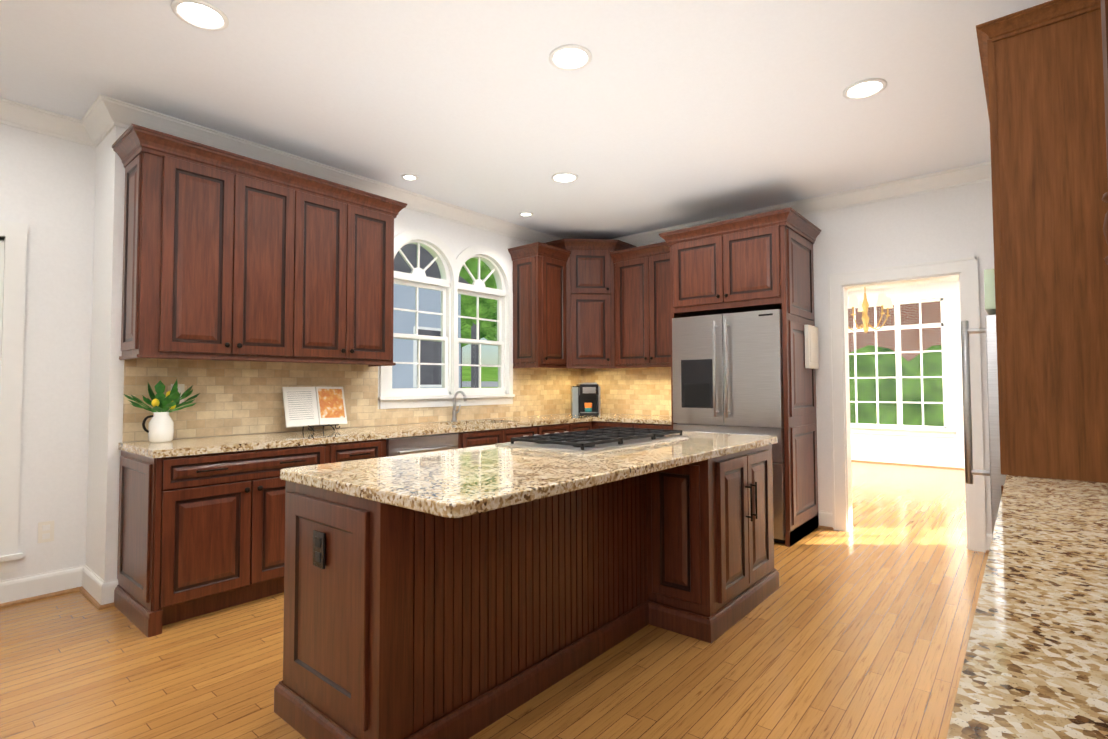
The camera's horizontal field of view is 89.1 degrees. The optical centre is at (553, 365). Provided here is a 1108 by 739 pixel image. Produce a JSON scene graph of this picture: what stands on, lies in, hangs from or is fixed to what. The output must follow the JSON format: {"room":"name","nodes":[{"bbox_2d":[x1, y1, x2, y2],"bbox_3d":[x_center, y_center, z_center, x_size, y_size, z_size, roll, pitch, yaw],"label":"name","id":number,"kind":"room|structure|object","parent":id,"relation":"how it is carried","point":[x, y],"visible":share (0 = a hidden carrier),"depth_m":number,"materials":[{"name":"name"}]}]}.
{"room":"kitchen","nodes":[
{"label":"kitchen","id":0,"kind":"room"},
{"bbox_2d":[0,123,109,580],"bbox_3d":[-3.690,-0.101,2.403,0.468,2.859,3.004,-2,-3,40],"label":"wall","id":1,"kind":"structure","parent":0,"point":[54,194],"depth_m":3.38,"materials":[{"name":"paint"}]},
{"bbox_2d":[0,220,26,573],"bbox_3d":[-3.466,0.159,2.863,0.165,2.000,1.140,-2,-3,40],"label":"window","id":2,"kind":"structure","parent":1,"relation":"in","point":[13,270],"depth_m":3.21,"materials":[{"name":"white wood"}]},
{"bbox_2d":[0,567,75,607],"bbox_3d":[-3.745,1.259,2.404,0.031,0.142,2.724,-2,-3,40],"label":"baseboard","id":3,"kind":"structure","parent":1,"relation":"attached to","point":[14,591],"depth_m":3.28,"materials":[{"name":"white wood"}]},
{"bbox_2d":[37,520,53,542],"bbox_3d":[-2.998,0.980,3.321,0.009,0.120,0.072,-2,-3,40],"label":"outlet","id":4,"kind":"object","parent":1,"relation":"attached to","point":[46,531],"visible":1,"depth_m":3.32,"materials":[{"name":"beige plastic"}]},
{"bbox_2d":[0,97,96,147],"bbox_3d":[-3.692,-1.468,2.527,0.094,0.115,2.604,-2,-3,40],"label":"crown molding","id":5,"kind":"structure","parent":1,"relation":"attached to","point":[12,113],"depth_m":3.31,"materials":[{"name":"white wood"}]},
{"bbox_2d":[76,565,111,609],"bbox_3d":[-2.684,1.286,3.275,0.461,0.142,0.037,-2,-3,40],"label":"baseboard","id":6,"kind":"structure","parent":1,"relation":"attached to","point":[93,588],"depth_m":3.24,"materials":[{"name":"white wood"}]},
{"bbox_2d":[76,105,114,145],"bbox_3d":[-2.708,-1.443,3.339,0.360,0.115,0.094,-2,-3,40],"label":"crown molding","id":7,"kind":"structure","parent":1,"relation":"attached to","point":[86,131],"depth_m":3.43,"materials":[{"name":"white wood"}]},
{"bbox_2d":[98,126,555,580],"bbox_3d":[-1.114,-0.018,4.994,0.140,2.859,4.560,-2,-3,40],"label":"wall","id":8,"kind":"structure","parent":0,"point":[457,238],"depth_m":3.25,"materials":[{"name":"paint"}]},
{"bbox_2d":[119,140,299,361],"bbox_3d":[-2.094,-0.611,3.455,0.366,1.127,0.834,-2,-3,40],"label":"upper cabinet","id":9,"kind":"object","parent":8,"relation":"attached to","point":[228,256],"depth_m":3.27,"materials":[{"name":"brown wood"}]},
{"bbox_2d":[88,94,560,243],"bbox_3d":[-1.135,-1.395,4.842,0.094,0.115,4.420,-2,-3,40],"label":"crown molding","id":10,"kind":"structure","parent":8,"relation":"attached to","point":[99,121],"depth_m":3.97,"materials":[{"name":"white wood"}]},
{"bbox_2d":[292,184,398,366],"bbox_3d":[-1.581,-0.591,4.065,0.366,1.127,0.760,-2,-3,40],"label":"upper cabinet","id":11,"kind":"object","parent":8,"relation":"attached to","point":[345,286],"depth_m":3.92,"materials":[{"name":"brown wood"}]},
{"bbox_2d":[122,358,581,441],"bbox_3d":[-1.079,0.221,4.907,0.010,0.544,4.352,-2,-3,40],"label":"tile backsplash","id":12,"kind":"structure","parent":8,"relation":"attached to","point":[238,397],"depth_m":3.86,"materials":[{"name":"tile"}]},
{"bbox_2d":[171,384,184,403],"bbox_3d":[-2.301,0.171,3.440,0.008,0.120,0.072,-2,-3,40],"label":"outlet","id":13,"kind":"object","parent":12,"relation":"attached to","point":[181,388],"visible":0.36,"depth_m":3.45,"materials":[{"name":"beige plastic"}]},
{"bbox_2d":[378,229,514,408],"bbox_3d":[-0.956,-0.401,5.151,0.170,1.535,1.540,-2,-3,40],"label":"window","id":14,"kind":"structure","parent":8,"relation":"in","point":[387,401],"depth_m":5.13,"materials":[{"name":"white wood"}]},
{"bbox_2d":[392,244,498,387],"bbox_3d":[-0.974,-0.421,5.200,0.003,1.338,1.359,-2,-3,40],"label":"window panel","id":15,"kind":"object","parent":14,"relation":"attached to","point":[438,328],"visible":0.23,"depth_m":5.07,"materials":[{"name":"clear glass"}]},
{"bbox_2d":[511,251,567,366],"bbox_3d":[-0.143,-0.547,5.777,0.365,1.106,0.454,-2,-3,40],"label":"upper cabinet","id":16,"kind":"object","parent":8,"relation":"attached to","point":[540,279],"depth_m":5.62,"materials":[{"name":"brown wood"}]},
{"bbox_2d":[544,239,631,368],"bbox_3d":[0.357,-0.599,6.107,0.709,1.230,0.709,-2,-3,40],"label":"upper cabinet","id":17,"kind":"object","parent":8,"relation":"attached to","point":[589,303],"depth_m":5.84,"materials":[{"name":"brown wood"}]},
{"bbox_2d":[0,461,988,738],"bbox_3d":[1.400,1.423,4.134,5.958,0.100,12.280,-2,-3,40],"label":"floor","id":18,"kind":"structure","parent":0,"point":[862,629],"depth_m":2.51,"materials":[{"name":"brown wood"}]},
{"bbox_2d":[114,443,329,637],"bbox_3d":[-1.950,0.920,3.351,0.640,0.874,0.922,-2,-3,40],"label":"base cabinet","id":19,"kind":"object","parent":18,"relation":"on","point":[200,534],"depth_m":3.02,"materials":[{"name":"brown wood"}]},
{"bbox_2d":[118,414,593,457],"bbox_3d":[-0.841,0.592,4.682,0.643,0.214,4.370,-2,-3,40],"label":"countertop","id":20,"kind":"structure","parent":19,"relation":"on","point":[199,445],"depth_m":3.66,"materials":[{"name":"stone"}]},
{"bbox_2d":[124,380,199,442],"bbox_3d":[-2.223,0.255,3.229,0.257,0.364,0.381,-2,-3,40],"label":"plant","id":21,"kind":"object","parent":20,"relation":"on","point":[160,426],"visible":1,"depth_m":3.22,"materials":[{"name":"green plant"}]},
{"bbox_2d":[282,387,347,431],"bbox_3d":[-1.673,0.303,4.000,0.176,0.313,0.450,-2,-3,40],"label":"cookbook stand","id":22,"kind":"object","parent":20,"relation":"on","point":[311,407],"visible":1,"depth_m":3.99,"materials":[{"name":"white paper"}]},
{"bbox_2d":[451,391,466,421],"bbox_3d":[-0.825,0.356,4.993,0.191,0.277,0.094,-2,-3,40],"label":"faucet","id":23,"kind":"object","parent":20,"relation":"on","point":[454,417],"visible":1,"depth_m":5.00,"materials":[{"name":"silver metal"}]},
{"bbox_2d":[571,383,600,415],"bbox_3d":[0.340,0.355,6.076,0.290,0.348,0.280,0,-2,-5],"label":"coffee maker","id":24,"kind":"object","parent":20,"relation":"on","point":[585,399],"visible":1,"depth_m":6.03,"materials":[{"name":"black plastic"}]},
{"bbox_2d":[330,439,385,462],"bbox_3d":[-1.515,0.937,3.869,0.640,0.874,0.431,-2,-3,40],"label":"base cabinet","id":25,"kind":"object","parent":18,"relation":"on","point":[366,449],"depth_m":3.67,"materials":[{"name":"brown wood"}]},
{"bbox_2d":[386,433,457,456],"bbox_3d":[-1.085,0.950,4.194,0.521,0.868,0.612,-2,-3,40],"label":"dishwasher","id":26,"kind":"object","parent":18,"relation":"on","point":[416,444],"visible":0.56,"depth_m":4.04,"materials":[{"name":"silver metal"}]},
{"bbox_2d":[274,474,645,738],"bbox_3d":[-0.267,0.885,2.546,0.641,0.874,1.632,-2,-3,40],"label":"base cabinet","id":27,"kind":"object","parent":18,"relation":"on","point":[402,623],"depth_m":2.01,"materials":[{"name":"brown wood"}]},
{"bbox_2d":[313,530,324,568],"bbox_3d":[-0.812,0.633,1.940,0.072,0.120,0.008,-2,-3,40],"label":"outlet","id":28,"kind":"object","parent":27,"relation":"attached to","point":[319,549],"visible":0.95,"depth_m":1.93,"materials":[{"name":"black plastic"}]},
{"bbox_2d":[280,431,776,517],"bbox_3d":[0.157,0.434,2.807,1.045,0.039,2.560,-2,-3,40],"label":"countertop","id":29,"kind":"structure","parent":27,"relation":"on","point":[459,482],"depth_m":2.10,"materials":[{"name":"stone"}]},
{"bbox_2d":[495,427,688,452],"bbox_3d":[0.255,0.407,3.209,0.590,0.042,1.060,-2,-3,40],"label":"cooktop","id":30,"kind":"object","parent":29,"relation":"in","point":[591,440],"visible":1,"depth_m":2.99,"materials":[{"name":"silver metal"}]},
{"bbox_2d":[486,423,569,444],"bbox_3d":[-0.249,0.986,5.375,0.640,0.874,0.475,-2,-3,40],"label":"base cabinet","id":31,"kind":"object","parent":18,"relation":"on","point":[495,436],"depth_m":4.85,"materials":[{"name":"brown wood"}]},
{"bbox_2d":[570,421,591,431],"bbox_3d":[0.029,0.997,5.705,0.640,0.874,0.389,-2,-3,40],"label":"base cabinet","id":32,"kind":"object","parent":18,"relation":"on","point":[578,426],"depth_m":5.51,"materials":[{"name":"brown wood"}]},
{"bbox_2d":[592,421,631,428],"bbox_3d":[0.782,0.995,5.742,0.469,0.874,0.641,-2,-3,40],"label":"base cabinet","id":33,"kind":"object","parent":18,"relation":"on","point":[598,424],"depth_m":5.55,"materials":[{"name":"brown wood"}]},
{"bbox_2d":[594,414,671,424],"bbox_3d":[0.968,0.530,5.595,0.900,0.039,0.650,-2,-3,40],"label":"countertop","id":34,"kind":"structure","parent":33,"relation":"on","point":[649,419],"depth_m":5.50,"materials":[{"name":"stone"}]},
{"bbox_2d":[632,423,671,429],"bbox_3d":[1.139,0.983,5.442,0.465,0.874,0.641,-2,-3,40],"label":"base cabinet","id":35,"kind":"object","parent":18,"relation":"on","point":[634,425],"depth_m":5.23,"materials":[{"name":"brown wood"}]},
{"bbox_2d":[646,444,778,642],"bbox_3d":[0.670,0.912,3.381,1.000,0.874,0.929,-2,-3,40],"label":"base cabinet","id":36,"kind":"object","parent":18,"relation":"on","point":[710,528],"depth_m":2.87,"materials":[{"name":"brown wood"}]},
{"bbox_2d":[672,309,785,542],"bbox_3d":[1.618,0.487,4.884,0.922,1.816,0.831,-2,-3,40],"label":"fridge","id":37,"kind":"object","parent":18,"relation":"on","point":[727,368],"visible":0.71,"depth_m":4.56,"materials":[{"name":"silver metal"}]},
{"bbox_2d":[659,207,820,546],"bbox_3d":[1.641,0.107,4.927,1.140,2.585,0.826,-2,-3,40],"label":"cabinet enclosure","id":38,"kind":"object","parent":18,"relation":"on","point":[760,262],"visible":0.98,"depth_m":4.60,"materials":[{"name":"brown wood"}]},
{"bbox_2d":[804,324,818,368],"bbox_3d":[2.180,-0.158,4.752,0.038,0.360,0.290,-2,-3,40],"label":"intercom","id":39,"kind":"object","parent":38,"relation":"attached to","point":[811,348],"visible":1,"depth_m":4.68,"materials":[{"name":"beige plastic"}]},
{"bbox_2d":[961,269,1005,535],"bbox_3d":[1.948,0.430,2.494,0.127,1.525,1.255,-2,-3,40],"label":"refrigerator","id":40,"kind":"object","parent":18,"relation":"on","point":[997,479],"depth_m":2.02,"materials":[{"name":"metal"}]},
{"bbox_2d":[976,0,1107,493],"bbox_3d":[2.372,0.056,2.459,0.682,2.508,1.879,-2,-3,40],"label":"tall cabinet","id":41,"kind":"object","parent":18,"relation":"on","point":[1042,70],"visible":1,"depth_m":1.90,"materials":[{"name":"brown wood"}]},
{"bbox_3d":[0.389,0.794,0.051,0.655,0.874,4.415,-2,-3,40],"label":"base cabinet","id":42,"kind":"object","parent":18,"relation":"on","visible":0},
{"bbox_2d":[946,475,1107,738],"bbox_3d":[0.396,0.336,0.060,0.638,0.039,4.415,-2,-3,40],"label":"countertop","id":43,"kind":"structure","parent":42,"relation":"on","point":[1035,664],"depth_m":0.74,"materials":[{"name":"stone"}]},
{"bbox_2d":[0,0,1051,238],"bbox_3d":[1.390,-1.534,4.239,5.958,0.100,12.280,-2,-3,40],"label":"ceiling","id":44,"kind":"structure","parent":0,"point":[654,114],"depth_m":3.09,"materials":[{"name":"paint"}]},
{"bbox_2d":[171,0,228,30],"bbox_3d":[-1.544,-1.531,2.458,0.214,0.010,0.214,-2,-3,40],"label":"recessed light","id":45,"kind":"object","parent":44,"relation":"in","point":[200,14],"visible":1,"depth_m":2.45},
{"bbox_2d":[401,174,418,180],"bbox_3d":[-1.121,-1.465,4.375,0.134,0.010,0.134,-2,-3,40],"label":"recessed light","id":46,"kind":"object","parent":44,"relation":"in","point":[410,177],"visible":1,"depth_m":4.37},
{"bbox_2d":[519,212,532,216],"bbox_3d":[-0.263,-1.434,5.325,0.134,0.010,0.134,-2,-3,40],"label":"recessed light","id":47,"kind":"object","parent":44,"relation":"in","point":[526,214],"visible":1,"depth_m":5.33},
{"bbox_2d":[551,172,577,182],"bbox_3d":[0.084,-1.468,4.394,0.214,0.010,0.214,-2,-3,40],"label":"recessed light","id":48,"kind":"object","parent":44,"relation":"in","point":[564,177],"visible":1,"depth_m":4.39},
{"bbox_2d":[549,44,591,70],"bbox_3d":[0.081,-1.525,2.791,0.214,0.010,0.214,-2,-3,40],"label":"recessed light","id":49,"kind":"object","parent":44,"relation":"in","point":[569,57],"visible":1,"depth_m":2.79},
{"bbox_2d":[843,78,886,99],"bbox_3d":[1.708,-1.520,3.095,0.214,0.010,0.214,-2,-3,40],"label":"recessed light","id":50,"kind":"object","parent":44,"relation":"in","point":[865,88],"visible":1,"depth_m":3.09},
{"bbox_2d":[848,287,892,332],"bbox_3d":[3.939,-0.898,7.173,0.612,0.978,0.638,-2,-3,40],"label":"chandelier","id":51,"kind":"object","parent":44,"relation":"hanging from","point":[884,302],"visible":0.83,"depth_m":7.09,"materials":[{"name":"gold metal"}]},
{"bbox_2d":[628,180,993,532],"bbox_3d":[2.164,-0.025,5.126,4.710,2.859,0.140,-2,-3,40],"label":"wall","id":52,"kind":"structure","parent":0,"point":[947,224],"depth_m":4.56,"materials":[{"name":"paint"}]},
{"bbox_2d":[582,367,670,415],"bbox_3d":[0.921,0.255,6.063,1.560,0.544,0.009,-2,-3,40],"label":"tile backsplash","id":53,"kind":"structure","parent":52,"relation":"attached to","point":[631,391],"depth_m":6.11,"materials":[{"name":"tile"}]},
{"bbox_2d":[612,251,670,366],"bbox_3d":[1.063,-0.552,5.736,0.863,1.106,0.365,-2,-3,40],"label":"upper cabinet","id":54,"kind":"object","parent":52,"relation":"attached to","point":[640,283],"depth_m":5.65,"materials":[{"name":"brown wood"}]},
{"bbox_2d":[612,161,991,246],"bbox_3d":[1.988,-1.394,5.166,4.460,0.115,0.094,-2,-3,40],"label":"crown molding","id":55,"kind":"structure","parent":52,"relation":"attached to","point":[981,172],"depth_m":4.66,"materials":[{"name":"white wood"}]},
{"bbox_2d":[818,511,832,527],"bbox_3d":[1.620,1.354,5.619,2.233,0.142,0.016,-2,-3,40],"label":"baseboard","id":56,"kind":"structure","parent":52,"relation":"attached to","point":[825,518],"depth_m":4.83,"materials":[{"name":"white wood"}]},
{"bbox_2d":[827,256,986,552],"bbox_3d":[2.823,0.290,4.558,1.039,2.186,0.182,-2,-3,40],"label":"door frame","id":57,"kind":"structure","parent":52,"relation":"attached to","point":[965,270],"depth_m":4.61,"materials":[{"name":"white wood"}]},
{"bbox_2d":[986,532,991,552],"bbox_3d":[3.487,1.285,3.858,0.840,0.142,0.031,-2,-3,40],"label":"baseboard","id":58,"kind":"structure","parent":52,"relation":"attached to","point":[988,535],"depth_m":4.12,"materials":[{"name":"white wood"}]},
{"bbox_2d":[847,281,963,459],"bbox_3d":[5.636,0.085,8.549,5.080,2.859,0.140,-2,-3,40],"label":"wall","id":59,"kind":"structure","parent":0,"point":[929,446],"depth_m":8.43,"materials":[{"name":"paint"}]},
{"bbox_2d":[848,291,955,436],"bbox_3d":[4.993,-0.001,9.021,2.333,2.154,0.130,-2,-3,40],"label":"window","id":60,"kind":"structure","parent":59,"relation":"in","point":[944,299],"depth_m":8.58,"materials":[{"name":"white wood"}]},
{"bbox_2d":[849,301,942,424],"bbox_3d":[5.017,-0.010,9.049,2.053,1.894,0.003,-2,-3,40],"label":"window panel","id":61,"kind":"object","parent":60,"relation":"attached to","point":[893,364],"visible":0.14,"depth_m":8.75,"materials":[{"name":"clear glass"}]},
{"bbox_2d":[847,277,958,291],"bbox_3d":[5.556,-1.288,8.508,4.800,0.115,0.094,-2,-3,40],"label":"crown molding","id":62,"kind":"structure","parent":59,"relation":"attached to","point":[948,279],"depth_m":8.66,"materials":[{"name":"white wood"}]},
{"bbox_2d":[851,452,964,469],"bbox_3d":[5.586,1.441,8.436,4.800,0.142,0.031,-2,-3,40],"label":"baseboard","id":63,"kind":"structure","parent":59,"relation":"attached to","point":[857,457],"depth_m":8.57,"materials":[{"name":"white wood"}]},
{"bbox_3d":[1.525,-0.176,0.817,0.140,2.859,7.284,-2,-3,40],"label":"wall","id":64,"kind":"structure","parent":0,"visible":0},
{"bbox_2d":[1101,0,1107,264],"bbox_3d":[0.654,-0.722,0.297,0.489,1.320,1.028,-2,-3,40],"label":"upper cabinet","id":65,"kind":"object","parent":64,"relation":"attached to","point":[1104,13],"visible":1,"depth_m":0.80,"materials":[{"name":"brown wood"}]},
{"label":"outside","id":66,"kind":"structure","parent":0,"visible":0},
{"bbox_2d":[462,366,497,387],"bbox_3d":[1.269,1.108,24.774,110.000,4.400,120.000,-2,-3,40],"label":"ground","id":67,"kind":"structure","parent":66,"point":[486,380],"depth_m":41.80,"materials":[{"name":"green plant"}]},
{"bbox_2d":[392,244,943,425],"bbox_3d":[-0.421,-5.861,24.699,46.459,17.834,50.637,-2,-3,40],"label":"scenery","id":68,"kind":"structure","parent":67,"relation":"on","point":[910,416],"depth_m":15.71,"materials":[{"name":"green plant"}]}
]}

